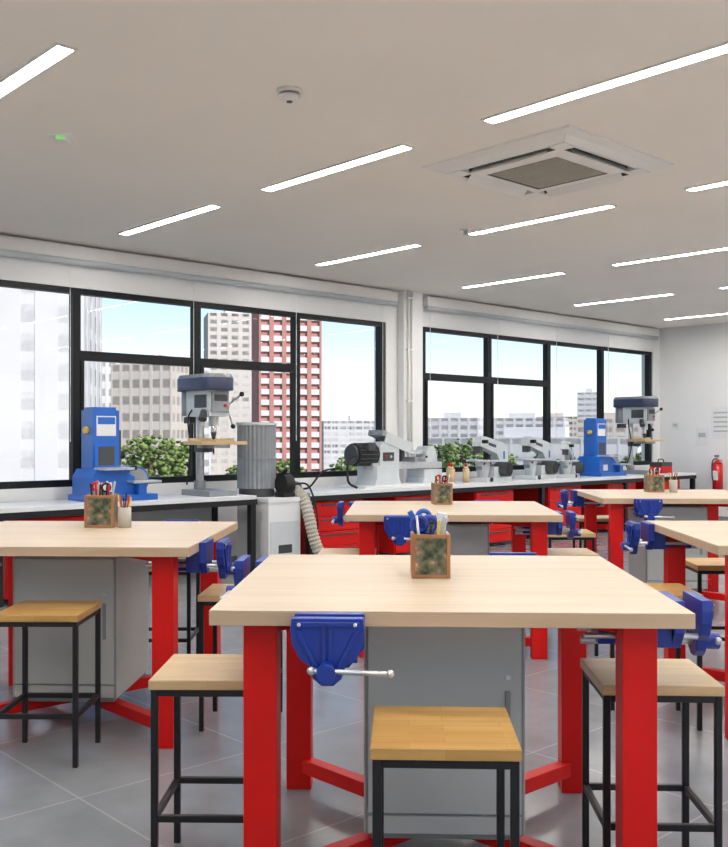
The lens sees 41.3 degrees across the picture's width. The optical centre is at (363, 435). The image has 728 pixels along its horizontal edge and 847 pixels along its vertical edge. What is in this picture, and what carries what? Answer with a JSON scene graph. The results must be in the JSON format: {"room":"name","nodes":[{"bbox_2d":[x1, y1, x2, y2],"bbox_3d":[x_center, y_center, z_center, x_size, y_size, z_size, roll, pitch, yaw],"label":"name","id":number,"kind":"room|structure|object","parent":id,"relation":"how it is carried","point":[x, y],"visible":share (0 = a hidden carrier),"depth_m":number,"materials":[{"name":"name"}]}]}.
{"room":"woodworking shop","nodes":[
{"label":"woodworking shop","id":0,"kind":"room"},
{"bbox_2d":[0,234,659,557],"bbox_3d":[-1.407,-0.200,9.789,16.830,3.000,0.200,0,0,-43],"label":"wall","id":1,"kind":"structure","parent":0,"point":[11,268],"depth_m":10.30,"materials":[{"name":"white paint"}]},
{"bbox_2d":[0,280,384,488],"bbox_3d":[-3.045,-0.435,8.212,8.897,1.770,0.093,0,0,-43],"label":"window","id":2,"kind":"structure","parent":1,"relation":"in","point":[78,357],"depth_m":9.45,"materials":[{"name":"black metal"}]},
{"bbox_2d":[0,235,397,441],"bbox_3d":[-3.464,-0.810,7.684,10.450,1.720,0.089,0,0,-43],"label":"roller blind","id":3,"kind":"object","parent":2,"relation":"attached to","point":[9,246],"visible":0.86,"depth_m":9.21,"materials":[{"name":"white fabric"}]},
{"bbox_2d":[230,556,236,563],"bbox_3d":[-1.335,1.255,9.712,16.430,0.090,0.012,0,0,-43],"label":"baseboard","id":4,"kind":"structure","parent":1,"relation":"attached to","point":[233,558],"depth_m":9.72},
{"bbox_2d":[423,327,651,472],"bbox_3d":[2.584,-0.435,13.424,5.222,1.770,0.090,0,0,-43],"label":"window","id":5,"kind":"structure","parent":1,"relation":"in","point":[488,382],"depth_m":12.79,"materials":[{"name":"black metal"}]},
{"bbox_2d":[423,296,658,439],"bbox_3d":[2.663,-0.810,13.357,5.250,1.720,0.087,0,0,-43],"label":"roller blind","id":6,"kind":"object","parent":5,"relation":"attached to","point":[429,303],"visible":0.95,"depth_m":13.07,"materials":[{"name":"white fabric"}]},
{"bbox_2d":[0,0,727,328],"bbox_3d":[2.449,-1.775,5.625,16.830,0.150,11.650,0,0,-43],"label":"ceiling","id":7,"kind":"structure","parent":0,"point":[170,107],"depth_m":5.42,"materials":[{"name":"paint"}]},
{"bbox_2d":[0,42,77,99],"bbox_3d":[-1.765,-1.695,4.708,0.104,0.010,1.394,0,0,-43],"label":"ceiling light strip","id":8,"kind":"object","parent":7,"relation":"attached to","point":[56,52],"depth_m":4.43,"materials":[{"name":"white plastic"}]},
{"bbox_2d":[48,133,75,142],"bbox_3d":[-1.711,-1.685,5.474,0.120,0.030,0.120,0,0,1],"label":"recessed light","id":9,"kind":"object","parent":7,"relation":"in","point":[57,137],"visible":1,"depth_m":5.44,"materials":[{"name":"green"}]},
{"bbox_2d":[117,204,222,235],"bbox_3d":[-1.555,-1.695,7.601,0.104,0.010,1.394,0,0,-43],"label":"ceiling light strip","id":10,"kind":"object","parent":7,"relation":"attached to","point":[209,207],"depth_m":7.55,"materials":[{"name":"white plastic"}]},
{"bbox_2d":[277,86,301,103],"bbox_3d":[-0.366,-1.670,4.743,0.124,0.060,0.124,0,0,-43],"label":"smoke detector","id":11,"kind":"object","parent":7,"relation":"attached to","point":[287,94],"visible":1,"depth_m":4.71,"materials":[{"name":"white plastic"}]},
{"bbox_2d":[259,143,414,191],"bbox_3d":[-0.209,-1.695,6.149,0.104,0.010,1.394,0,0,-43],"label":"ceiling light strip","id":12,"kind":"object","parent":7,"relation":"attached to","point":[400,148],"depth_m":6.08,"materials":[{"name":"white plastic"}]},
{"bbox_2d":[314,243,422,265],"bbox_3d":[0.015,-1.695,9.055,0.104,0.010,1.394,0,0,-43],"label":"ceiling light strip","id":13,"kind":"object","parent":7,"relation":"in","point":[414,245],"depth_m":9.01,"materials":[{"name":"white plastic"}]},
{"bbox_2d":[460,228,471,234],"bbox_3d":[0.839,-1.677,7.930,0.100,0.045,0.100,0,0,0],"label":"sprinkler","id":14,"kind":"object","parent":7,"relation":"attached to","point":[465,230],"depth_m":7.91,"materials":[{"name":"silver metal"}]},
{"bbox_2d":[460,272,566,288],"bbox_3d":[1.600,-1.695,10.523,0.104,0.010,1.394,0,0,-43],"label":"ceiling light strip","id":15,"kind":"object","parent":7,"relation":"in","point":[556,273],"depth_m":10.48,"materials":[{"name":"white plastic"}]},
{"bbox_2d":[468,204,616,235],"bbox_3d":[1.361,-1.695,7.603,0.104,0.010,1.394,0,0,-43],"label":"ceiling light strip","id":16,"kind":"object","parent":7,"relation":"attached to","point":[607,206],"depth_m":7.55,"materials":[{"name":"white plastic"}]},
{"bbox_2d":[422,125,673,197],"bbox_3d":[1.149,-1.660,6.050,1.113,0.080,1.113,0,0,-43],"label":"air conditioner","id":17,"kind":"object","parent":7,"relation":"attached to","point":[565,159],"depth_m":5.89,"materials":[{"name":"white plastic"}]},
{"bbox_2d":[481,41,727,124],"bbox_3d":[1.136,-1.695,4.696,0.104,0.010,1.394,0,0,-43],"label":"ceiling light strip","id":18,"kind":"object","parent":7,"relation":"attached to","point":[720,49],"depth_m":4.63,"materials":[{"name":"white plastic"}]},
{"bbox_2d":[573,293,674,305],"bbox_3d":[3.214,-1.695,12.018,0.104,0.010,1.394,0,0,-43],"label":"ceiling light strip","id":19,"kind":"object","parent":7,"relation":"in","point":[667,294],"depth_m":11.98,"materials":[{"name":"white plastic"}]},
{"bbox_2d":[610,246,727,265],"bbox_3d":[2.946,-1.695,9.070,0.104,0.010,1.394,0,0,-43],"label":"ceiling light strip","id":20,"kind":"object","parent":7,"relation":"in","point":[721,248],"depth_m":9.11,"materials":[{"name":"white plastic"}]},
{"bbox_2d":[663,313,727,319],"bbox_3d":[4.851,-1.695,13.533,0.104,0.010,1.394,0,0,-43],"label":"ceiling light strip","id":21,"kind":"object","parent":7,"relation":"in","point":[718,313],"depth_m":13.68,"materials":[{"name":"white plastic"}]},
{"bbox_2d":[684,179,727,191],"bbox_3d":[2.706,-1.695,6.150,0.104,0.010,1.394,0,0,-43],"label":"ceiling light strip","id":22,"kind":"object","parent":7,"relation":"attached to","point":[724,182],"depth_m":6.55,"materials":[{"name":"white plastic"}]},
{"bbox_2d":[0,527,727,846],"bbox_3d":[2.449,1.350,5.625,16.830,0.100,11.650,0,0,-43],"label":"floor","id":23,"kind":"structure","parent":0,"point":[105,801],"depth_m":3.78,"materials":[{"name":"tile"}]},
{"bbox_2d":[0,600,101,767],"bbox_3d":[-1.285,1.000,3.940,0.340,0.600,0.340,0,0,0],"label":"stool","id":24,"kind":"object","parent":23,"relation":"on","point":[24,614],"visible":1,"depth_m":3.87,"materials":[{"name":"brown wood"}]},
{"bbox_2d":[0,521,237,748],"bbox_3d":[-1.320,0.877,4.560,1.255,0.845,1.190,0,0,2],"label":"table","id":25,"kind":"object","parent":23,"relation":"on","point":[161,543],"visible":0.63,"depth_m":4.16,"materials":[{"name":"brown wood"}]},
{"bbox_2d":[13,556,148,701],"bbox_3d":[-1.320,0.863,4.549,0.470,0.649,0.562,0,0,2],"label":"storage cabinet","id":26,"kind":"object","parent":25,"relation":"on","point":[121,584],"visible":0.87,"depth_m":4.28,"materials":[{"name":"metal"}]},
{"bbox_2d":[84,481,117,527],"bbox_3d":[-1.320,0.340,4.850,0.143,0.229,0.143,0,0,-6],"label":"pencil box","id":27,"kind":"object","parent":25,"relation":"on","point":[100,509],"visible":1,"depth_m":4.79,"materials":[{"name":"brown wood"}]},
{"bbox_2d":[118,493,131,527],"bbox_3d":[-1.190,0.370,4.800,0.066,0.170,0.066,0,0,-26],"label":"pencil cup","id":28,"kind":"object","parent":25,"relation":"on","point":[124,513],"visible":1,"depth_m":4.78,"materials":[{"name":"beige ceramic"}]},
{"bbox_2d":[165,520,199,520],"bbox_3d":[-1.026,0.539,5.099,0.260,0.168,0.390,0,0,2],"label":"bench vise","id":29,"kind":"object","parent":25,"relation":"attached to","point":[165,520],"visible":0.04,"depth_m":5.22,"materials":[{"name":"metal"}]},
{"bbox_2d":[145,538,234,578],"bbox_3d":[-0.748,0.539,4.265,0.390,0.168,0.260,0,0,2],"label":"bench vise","id":30,"kind":"object","parent":25,"relation":"attached to","point":[203,561],"visible":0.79,"depth_m":4.17,"materials":[{"name":"metal"}]},
{"bbox_2d":[0,494,256,607],"bbox_3d":[-2.122,0.925,8.354,2.438,0.750,0.716,0,0,-43],"label":"bench","id":31,"kind":"object","parent":23,"relation":"on","point":[167,506],"visible":0.23,"depth_m":8.27,"materials":[{"name":"white laminate"}]},
{"bbox_2d":[68,407,161,501],"bbox_3d":[-2.153,0.152,8.322,0.620,0.795,0.560,0,0,-43],"label":"belt sander","id":32,"kind":"object","parent":31,"relation":"on","point":[101,454],"visible":0.9,"depth_m":8.19,"materials":[{"name":"blue metal"}]},
{"bbox_2d":[177,373,246,496],"bbox_3d":[-1.475,-0.010,9.031,0.500,1.120,0.690,0,0,-43],"label":"press","id":33,"kind":"object","parent":31,"relation":"on","point":[204,395],"visible":1,"depth_m":8.87,"materials":[{"name":"metal"}]},
{"bbox_2d":[149,558,199,653],"bbox_3d":[-1.100,1.000,5.350,0.340,0.600,0.340,0,0,-1],"label":"stool","id":34,"kind":"object","parent":23,"relation":"on","point":[190,636],"visible":0.17,"depth_m":5.19,"materials":[{"name":"black metal"}]},
{"bbox_2d":[148,654,242,846],"bbox_3d":[-0.445,1.000,2.930,0.340,0.600,0.340,0,0,1],"label":"stool","id":35,"kind":"object","parent":23,"relation":"on","point":[182,675],"visible":0.51,"depth_m":2.79,"materials":[{"name":"beige wood"}]},
{"bbox_2d":[198,584,282,731],"bbox_3d":[-0.555,1.000,4.400,0.340,0.600,0.340,0,0,2],"label":"stool","id":36,"kind":"object","parent":23,"relation":"on","point":[210,596],"visible":0.39,"depth_m":4.25,"materials":[{"name":"beige wood"}]},
{"bbox_2d":[233,422,335,562],"bbox_3d":[-0.730,0.585,9.321,0.876,1.429,0.756,0,0,-43],"label":"collector","id":37,"kind":"object","parent":23,"relation":"on","point":[277,515],"visible":0.75,"depth_m":9.13,"materials":[{"name":"grey metal"}]},
{"bbox_2d":[318,548,375,554],"bbox_3d":[-0.100,1.000,5.850,0.340,0.600,0.340,0,0,2],"label":"stool","id":38,"kind":"object","parent":23,"relation":"on","point":[324,551],"visible":0.18,"depth_m":5.85,"materials":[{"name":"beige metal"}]},
{"bbox_2d":[370,706,521,846],"bbox_3d":[0.190,1.000,2.330,0.340,0.600,0.340,0,0,2],"label":"stool","id":39,"kind":"object","parent":23,"relation":"on","point":[427,737],"visible":1,"depth_m":2.22,"materials":[{"name":"brown wood"}]},
{"bbox_2d":[209,554,694,846],"bbox_3d":[0.245,0.877,3.090,1.255,0.845,1.190,0,0,2],"label":"table","id":40,"kind":"object","parent":23,"relation":"on","point":[567,594],"visible":0.83,"depth_m":2.64,"materials":[{"name":"brown wood"}]},
{"bbox_2d":[219,555,268,599],"bbox_3d":[-0.320,0.539,3.565,0.390,0.168,0.260,0,0,2],"label":"bench vise","id":41,"kind":"object","parent":40,"relation":"attached to","point":[242,564],"visible":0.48,"depth_m":3.53,"materials":[{"name":"metal"}]},
{"bbox_2d":[290,612,393,685],"bbox_3d":[-0.049,0.539,2.551,0.260,0.168,0.390,0,0,2],"label":"bench vise","id":42,"kind":"object","parent":40,"relation":"attached to","point":[329,643],"visible":1,"depth_m":2.40,"materials":[{"name":"metal"}]},
{"bbox_2d":[407,508,449,578],"bbox_3d":[0.209,0.346,3.140,0.136,0.218,0.124,0,0,1],"label":"pencil box","id":43,"kind":"object","parent":40,"relation":"on","point":[429,549],"visible":1,"depth_m":3.08,"materials":[{"name":"brown wood"}]},
{"bbox_2d":[364,627,524,839],"bbox_3d":[0.245,0.863,3.079,0.470,0.649,0.562,0,0,2],"label":"storage cabinet","id":44,"kind":"object","parent":40,"relation":"on","point":[431,666],"visible":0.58,"depth_m":2.81,"materials":[{"name":"metal"}]},
{"bbox_2d":[489,552,537,555],"bbox_3d":[0.539,0.539,3.629,0.260,0.168,0.390,0,0,2],"label":"bench vise","id":45,"kind":"object","parent":40,"relation":"attached to","point":[490,553],"visible":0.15,"depth_m":3.75,"materials":[{"name":"metal"}]},
{"bbox_2d":[577,591,721,655],"bbox_3d":[0.817,0.539,2.795,0.390,0.168,0.260,0,0,2],"label":"bench vise","id":46,"kind":"object","parent":40,"relation":"attached to","point":[701,638],"visible":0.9,"depth_m":2.70,"materials":[{"name":"metal"}]},
{"bbox_2d":[345,501,562,659],"bbox_3d":[0.540,0.877,6.160,1.255,0.845,1.190,0,0,2],"label":"table","id":47,"kind":"object","parent":23,"relation":"on","point":[369,514],"visible":0.54,"depth_m":5.67,"materials":[{"name":"brown wood"}]},
{"bbox_2d":[331,501,358,525],"bbox_3d":[-0.025,0.539,6.635,0.390,0.168,0.260,0,0,2],"label":"bench vise","id":48,"kind":"object","parent":47,"relation":"attached to","point":[340,519],"visible":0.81,"depth_m":6.62,"materials":[{"name":"metal"}]},
{"bbox_2d":[383,515,411,545],"bbox_3d":[0.246,0.539,5.621,0.260,0.168,0.390,0,0,2],"label":"bench vise","id":49,"kind":"object","parent":47,"relation":"attached to","point":[397,528],"visible":0.75,"depth_m":5.47,"materials":[{"name":"metal"}]},
{"bbox_2d":[431,474,452,504],"bbox_3d":[0.520,0.355,6.450,0.124,0.199,0.124,0,0,-6],"label":"pencil box","id":50,"kind":"object","parent":47,"relation":"on","point":[441,490],"visible":1,"depth_m":6.39,"materials":[{"name":"brown wood"}]},
{"bbox_2d":[429,522,488,554],"bbox_3d":[0.540,0.863,6.149,0.470,0.649,0.562,0,0,2],"label":"storage cabinet","id":51,"kind":"object","parent":47,"relation":"on","point":[466,538],"visible":0.23,"depth_m":5.87,"materials":[{"name":"metal"}]},
{"bbox_2d":[475,500,500,523],"bbox_3d":[0.834,0.539,6.699,0.260,0.168,0.390,0,0,2],"label":"bench vise","id":52,"kind":"object","parent":47,"relation":"attached to","point":[475,500],"visible":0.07,"depth_m":6.82,"materials":[{"name":"metal"}]},
{"bbox_2d":[514,510,580,539],"bbox_3d":[1.112,0.539,5.865,0.390,0.168,0.260,0,0,2],"label":"bench vise","id":53,"kind":"object","parent":47,"relation":"attached to","point":[554,528],"visible":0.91,"depth_m":5.77,"materials":[{"name":"metal"}]},
{"bbox_2d":[274,472,695,554],"bbox_3d":[1.984,0.925,12.155,7.488,0.750,0.716,0,0,-43],"label":"bench","id":54,"kind":"object","parent":23,"relation":"on","point":[546,492],"visible":0.27,"depth_m":11.13,"materials":[{"name":"red metal"}]},
{"bbox_2d":[334,430,454,488],"bbox_3d":[0.286,0.242,10.566,1.573,0.616,0.519,0,0,-43],"label":"saw","id":55,"kind":"object","parent":54,"relation":"on","point":[378,464],"visible":1,"depth_m":10.42,"materials":[{"name":"white metal"}]},
{"bbox_2d":[448,463,454,482],"bbox_3d":[1.025,0.435,11.292,0.080,0.230,0.080,0,0,0],"label":"glue bottle","id":56,"kind":"object","parent":54,"relation":"on","point":[451,471],"visible":0.87,"depth_m":11.26,"materials":[{"name":"beige plastic"}]},
{"bbox_2d":[463,463,469,482],"bbox_3d":[1.206,0.435,11.391,0.080,0.230,0.080,0,0,0],"label":"glue bottle","id":57,"kind":"object","parent":54,"relation":"on","point":[466,471],"visible":1,"depth_m":11.36,"materials":[{"name":"beige plastic"}]},
{"bbox_2d":[466,436,512,482],"bbox_3d":[1.545,0.277,11.750,0.430,0.546,0.756,0,0,36],"label":"saw","id":58,"kind":"object","parent":54,"relation":"on","point":[500,469],"visible":0.99,"depth_m":11.64,"materials":[{"name":"metal"}]},
{"bbox_2d":[514,436,558,479],"bbox_3d":[2.227,0.277,12.382,0.430,0.546,0.756,0,0,36],"label":"saw","id":59,"kind":"object","parent":54,"relation":"on","point":[542,467],"visible":1,"depth_m":12.27,"materials":[{"name":"metal"}]},
{"bbox_2d":[553,441,583,477],"bbox_3d":[2.723,0.311,12.841,0.377,0.478,0.662,0,0,19],"label":"saw","id":60,"kind":"object","parent":54,"relation":"on","point":[569,467],"visible":1,"depth_m":12.64,"materials":[{"name":"metal"}]},
{"bbox_2d":[578,418,630,476],"bbox_3d":[3.291,0.152,13.363,0.620,0.795,0.560,0,0,-43],"label":"belt sander","id":61,"kind":"object","parent":54,"relation":"on","point":[597,463],"visible":0.99,"depth_m":13.20,"materials":[{"name":"blue metal"}]},
{"bbox_2d":[613,396,663,473],"bbox_3d":[3.969,-0.010,14.073,0.500,1.120,0.690,0,0,-43],"label":"press","id":62,"kind":"object","parent":54,"relation":"on","point":[640,410],"visible":0.96,"depth_m":13.93,"materials":[{"name":"metal"}]},
{"bbox_2d":[650,459,671,472],"bbox_3d":[4.419,0.444,14.367,0.300,0.213,0.200,0,0,-43],"label":"toolbox","id":63,"kind":"object","parent":54,"relation":"on","point":[665,467],"visible":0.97,"depth_m":14.28,"materials":[{"name":"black metal"}]},
{"bbox_2d":[548,529,595,551],"bbox_3d":[1.500,1.000,7.100,0.340,0.600,0.340,0,0,2],"label":"stool","id":64,"kind":"object","parent":23,"relation":"on","point":[586,535],"visible":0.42,"depth_m":6.93,"materials":[{"name":"beige wood"}]},
{"bbox_2d":[548,548,598,655],"bbox_3d":[1.220,1.000,5.860,0.340,0.600,0.340,0,0,0],"label":"stool","id":65,"kind":"object","parent":23,"relation":"on","point":[551,551],"visible":0.21,"depth_m":5.80,"materials":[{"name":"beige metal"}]},
{"bbox_2d":[573,515,608,560],"bbox_3d":[2.000,1.000,8.350,0.340,0.600,0.340,0,0,2],"label":"stool","id":66,"kind":"object","parent":23,"relation":"on","point":[601,519],"visible":0.23,"depth_m":8.19,"materials":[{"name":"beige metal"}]},
{"bbox_2d":[573,489,727,600],"bbox_3d":[2.390,0.877,7.620,1.255,0.845,1.190,0,0,2],"label":"table","id":67,"kind":"object","parent":23,"relation":"on","point":[617,499],"visible":0.59,"depth_m":7.31,"materials":[{"name":"brown wood"}]},
{"bbox_2d":[557,489,603,509],"bbox_3d":[1.825,0.539,8.095,0.390,0.168,0.260,0,0,2],"label":"bench vise","id":68,"kind":"object","parent":67,"relation":"attached to","point":[575,500],"visible":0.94,"depth_m":8.07,"materials":[{"name":"metal"}]},
{"bbox_2d":[630,499,674,520],"bbox_3d":[2.096,0.539,7.081,0.260,0.168,0.390,0,0,2],"label":"bench vise","id":69,"kind":"object","parent":67,"relation":"attached to","point":[647,509],"visible":1,"depth_m":6.93,"materials":[{"name":"metal"}]},
{"bbox_2d":[644,467,664,491],"bbox_3d":[2.360,0.355,7.850,0.124,0.199,0.124,0,0,-6],"label":"pencil box","id":70,"kind":"object","parent":67,"relation":"on","point":[653,481],"visible":1,"depth_m":7.79,"materials":[{"name":"brown wood"}]},
{"bbox_2d":[629,504,707,591],"bbox_3d":[2.390,0.863,7.609,0.470,0.649,0.562,0,0,2],"label":"storage cabinet","id":71,"kind":"object","parent":67,"relation":"on","point":[647,566],"visible":0.39,"depth_m":7.34,"materials":[{"name":"metal"}]},
{"bbox_2d":[669,471,677,492],"bbox_3d":[2.500,0.370,7.800,0.066,0.170,0.066,0,0,-26],"label":"pencil cup","id":72,"kind":"object","parent":67,"relation":"on","point":[672,483],"visible":1,"depth_m":7.77,"materials":[{"name":"beige ceramic"}]},
{"bbox_2d":[580,658,724,846],"bbox_3d":[0.845,1.000,2.870,0.340,0.600,0.340,0,0,2],"label":"stool","id":73,"kind":"object","parent":23,"relation":"on","point":[682,681],"visible":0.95,"depth_m":2.79,"materials":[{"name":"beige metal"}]},
{"bbox_2d":[610,583,703,730],"bbox_3d":[1.330,1.000,4.420,0.340,0.600,0.340,0,0,1],"label":"stool","id":74,"kind":"object","parent":23,"relation":"on","point":[677,589],"visible":0.26,"depth_m":4.43,"materials":[{"name":"brown wood"}]},
{"bbox_2d":[646,520,727,739],"bbox_3d":[2.120,0.877,4.580,1.255,0.845,1.190,0,0,2],"label":"table","id":75,"kind":"object","parent":23,"relation":"on","point":[711,536],"visible":0.63,"depth_m":4.82,"materials":[{"name":"brown wood"}]},
{"bbox_2d":[620,521,696,553],"bbox_3d":[1.555,0.539,5.055,0.390,0.168,0.260,0,0,2],"label":"bench vise","id":76,"kind":"object","parent":75,"relation":"attached to","point":[650,539],"visible":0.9,"depth_m":5.03,"materials":[{"name":"metal"}]},
{"bbox_2d":[686,558,724,640],"bbox_3d":[1.980,1.000,5.380,0.340,0.600,0.340,0,0,2],"label":"stool","id":77,"kind":"object","parent":23,"relation":"on","point":[700,566],"visible":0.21,"depth_m":5.26,"materials":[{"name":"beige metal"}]},
{"bbox_2d":[398,290,422,481],"bbox_3d":[0.548,-0.200,11.394,0.320,3.000,0.098,0,0,-43],"label":"wall column","id":78,"kind":"structure","parent":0,"point":[402,301],"depth_m":11.32,"materials":[{"name":"white paint"}]},
{"bbox_2d":[406,290,414,456],"bbox_3d":[0.542,-0.590,11.298,0.120,2.220,0.034,0,0,-43],"label":"conduit","id":79,"kind":"object","parent":78,"relation":"attached to","point":[408,297],"visible":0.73,"depth_m":11.28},
{"bbox_2d":[660,323,727,516],"bbox_3d":[8.635,-0.200,11.183,0.203,3.000,11.400,0,0,-43],"label":"wall","id":80,"kind":"structure","parent":0,"point":[693,359],"depth_m":14.89,"materials":[{"name":"paint"}]},
{"bbox_2d":[672,422,678,427],"bbox_3d":[4.871,-0.170,15.085,0.020,0.090,0.120,0,0,-43],"label":"light switch","id":81,"kind":"object","parent":80,"relation":"attached to","point":[674,424],"visible":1,"depth_m":15.08,"materials":[{"name":"white plastic"}]},
{"bbox_2d":[696,428,707,446],"bbox_3d":[5.173,0.020,14.765,0.012,0.280,0.200,0,0,-43],"label":"notice","id":82,"kind":"object","parent":80,"relation":"attached to","point":[701,433],"visible":1,"depth_m":14.76,"materials":[{"name":"paper"}]},
{"bbox_2d":[711,455,722,489],"bbox_3d":[5.306,0.545,14.480,0.200,0.510,0.150,0,0,-43],"label":"fire extinguisher","id":83,"kind":"object","parent":80,"relation":"attached to","point":[717,466],"visible":1,"depth_m":14.43,"materials":[{"name":"metal"}]},
{"bbox_2d":[711,407,727,438],"bbox_3d":[5.376,-0.200,14.544,0.014,0.480,0.300,0,0,-43],"label":"notice","id":84,"kind":"object","parent":80,"relation":"attached to","point":[719,415],"visible":1,"depth_m":14.55,"materials":[{"name":"paper"}]},
{"bbox_2d":[719,516,727,520],"bbox_3d":[8.496,1.255,11.177,0.012,0.090,11.180,0,0,-43],"label":"baseboard","id":85,"kind":"structure","parent":80,"relation":"attached to","point":[721,518],"depth_m":14.51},
{"label":"outside","id":86,"kind":"structure","parent":0,"visible":0},
{"bbox_3d":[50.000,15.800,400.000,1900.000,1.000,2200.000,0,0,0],"label":"ground","id":87,"kind":"structure","parent":86,"visible":0},
{"bbox_2d":[0,287,101,481],"bbox_3d":[-28.135,-3.800,80.000,11.100,38.200,12.100,0,0,-9],"label":"apartment block","id":88,"kind":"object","parent":87,"relation":"on","point":[34,325],"visible":0.27,"depth_m":74.35,"materials":[{"name":"concrete"}]},
{"bbox_2d":[102,362,128,406],"bbox_3d":[-45.627,0.200,174.000,9.100,30.200,12.100,0,0,-17],"label":"building","id":89,"kind":"structure","parent":87,"relation":"on","point":[106,366],"depth_m":167.92,"materials":[{"name":"white concrete"}]},
{"bbox_2d":[111,355,188,474],"bbox_3d":[-33.264,1.200,155.000,10.100,28.200,12.100,0,0,11],"label":"building","id":90,"kind":"structure","parent":87,"relation":"on","point":[147,399],"depth_m":149.13,"materials":[{"name":"concrete"}]},
{"bbox_2d":[121,434,181,476],"bbox_3d":[-18.861,7.568,85.070,5.470,15.463,5.472,0,0,0],"label":"tree","id":91,"kind":"object","parent":87,"relation":"on","point":[173,451],"visible":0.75,"depth_m":84.27,"materials":[{"name":"green plant"}]},
{"bbox_2d":[152,440,188,476],"bbox_3d":[-18.642,7.850,95.002,5.436,14.899,5.297,0,0,0],"label":"tree","id":92,"kind":"object","parent":87,"relation":"on","point":[183,449],"visible":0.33,"depth_m":93.74,"materials":[{"name":"green plant"}]},
{"bbox_2d":[180,351,210,474],"bbox_3d":[-35.834,-0.800,195.000,9.100,32.200,12.100,0,0,-11],"label":"building","id":93,"kind":"structure","parent":87,"relation":"on","point":[207,429],"depth_m":189.91,"materials":[{"name":"white concrete"}]},
{"bbox_2d":[204,311,251,474],"bbox_3d":[-43.047,-12.800,315.000,17.100,56.200,16.100,0,0,-14],"label":"building","id":94,"kind":"structure","parent":87,"relation":"on","point":[227,334],"depth_m":307.05,"materials":[{"name":"white concrete"}]},
{"bbox_2d":[225,464,236,473],"bbox_3d":[-16.020,9.309,130.031,5.789,11.982,5.756,0,0,0],"label":"tree","id":95,"kind":"object","parent":87,"relation":"on","point":[231,470],"visible":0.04,"depth_m":128.75,"materials":[{"name":"green plant"}]},
{"bbox_2d":[252,314,321,472],"bbox_3d":[-19.824,-9.300,244.678,15.600,49.200,16.760,0,0,-13],"label":"tower block","id":96,"kind":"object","parent":87,"relation":"on","point":[270,334],"visible":0.44,"depth_m":237.15,"materials":[{"name":"red brick"},{"name":"white concrete"},{"name":"glass"}]},
{"bbox_2d":[276,460,304,472],"bbox_3d":[-10.664,9.227,130.023,5.858,12.145,5.986,0,0,0],"label":"tree","id":97,"kind":"object","parent":87,"relation":"on","point":[280,466],"visible":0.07,"depth_m":129.06,"materials":[{"name":"green plant"}]},
{"bbox_2d":[329,456,356,470],"bbox_3d":[-1.920,8.960,130.032,5.891,12.680,5.732,0,0,0],"label":"tree","id":98,"kind":"object","parent":87,"relation":"on","point":[339,467],"visible":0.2,"depth_m":129.06,"materials":[{"name":"green plant"}]},
{"bbox_2d":[322,416,373,470],"bbox_3d":[-1.244,4.200,330.000,26.100,22.200,16.100,0,0,-6],"label":"office block","id":99,"kind":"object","parent":87,"relation":"on","point":[337,435],"visible":0.33,"depth_m":321.39,"materials":[{"name":"white concrete"}]},
{"bbox_2d":[428,444,457,466],"bbox_3d":[9.873,8.124,124.956,5.368,14.352,5.339,0,0,0],"label":"tree","id":100,"kind":"object","parent":87,"relation":"on","point":[439,445],"visible":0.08,"depth_m":125.05,"materials":[{"name":"green plant"}]},
{"bbox_2d":[428,412,482,436],"bbox_3d":[28.290,3.950,305.000,18.100,22.700,12.100,0,0,17],"label":"building","id":101,"kind":"structure","parent":87,"relation":"on","point":[453,424],"depth_m":299.21,"materials":[{"name":"white concrete"}]},
{"bbox_2d":[439,438,482,466],"bbox_3d":[11.234,7.747,110.018,5.459,15.105,5.183,0,0,0],"label":"tree","id":102,"kind":"object","parent":87,"relation":"on","point":[465,451],"visible":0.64,"depth_m":109.24,"materials":[{"name":"green plant"}]},
{"bbox_2d":[508,452,518,464],"bbox_3d":[19.718,8.765,140.023,6.070,13.071,5.828,0,0,0],"label":"tree","id":103,"kind":"object","parent":87,"relation":"on","point":[510,458],"visible":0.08,"depth_m":138.63,"materials":[{"name":"green plant"}]},
{"bbox_2d":[494,413,568,436],"bbox_3d":[55.057,3.700,335.000,30.100,23.200,16.100,0,0,17],"label":"building","id":104,"kind":"structure","parent":87,"relation":"on","point":[515,419],"depth_m":328.21,"materials":[{"name":"white concrete"}]},
{"bbox_2d":[428,427,640,466],"bbox_3d":[29.181,6.900,163.000,34.100,16.800,16.100,0,0,20],"label":"parking garage","id":105,"kind":"structure","parent":87,"relation":"on","point":[512,437],"depth_m":156.02,"materials":[{"name":"white concrete"}]},
{"bbox_2d":[537,413,576,436],"bbox_3d":[91.399,2.200,460.000,24.100,26.200,12.100,0,0,11],"label":"office block","id":106,"kind":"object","parent":87,"relation":"on","point":[572,419],"visible":0.11,"depth_m":452.79,"materials":[{"name":"concrete"}]},
{"bbox_2d":[577,388,596,418],"bbox_3d":[94.508,-2.300,405.000,9.100,35.200,10.100,0,0,17],"label":"office block","id":107,"kind":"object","parent":87,"relation":"on","point":[586,401],"visible":0.23,"depth_m":400.47,"materials":[{"name":"white concrete"}]},
{"bbox_2d":[576,413,640,436],"bbox_3d":[68.974,4.450,265.000,20.100,21.700,12.100,0,0,17],"label":"building","id":108,"kind":"structure","parent":87,"relation":"on","point":[614,431],"depth_m":259.45,"materials":[{"name":"concrete"}]},
{"bbox_2d":[621,452,640,461],"bbox_3d":[40.117,8.760,139.975,6.156,13.079,6.281,0,0,0],"label":"tree","id":109,"kind":"object","parent":87,"relation":"on","point":[637,456],"visible":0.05,"depth_m":139.52,"materials":[{"name":"green plant"}]}
]}

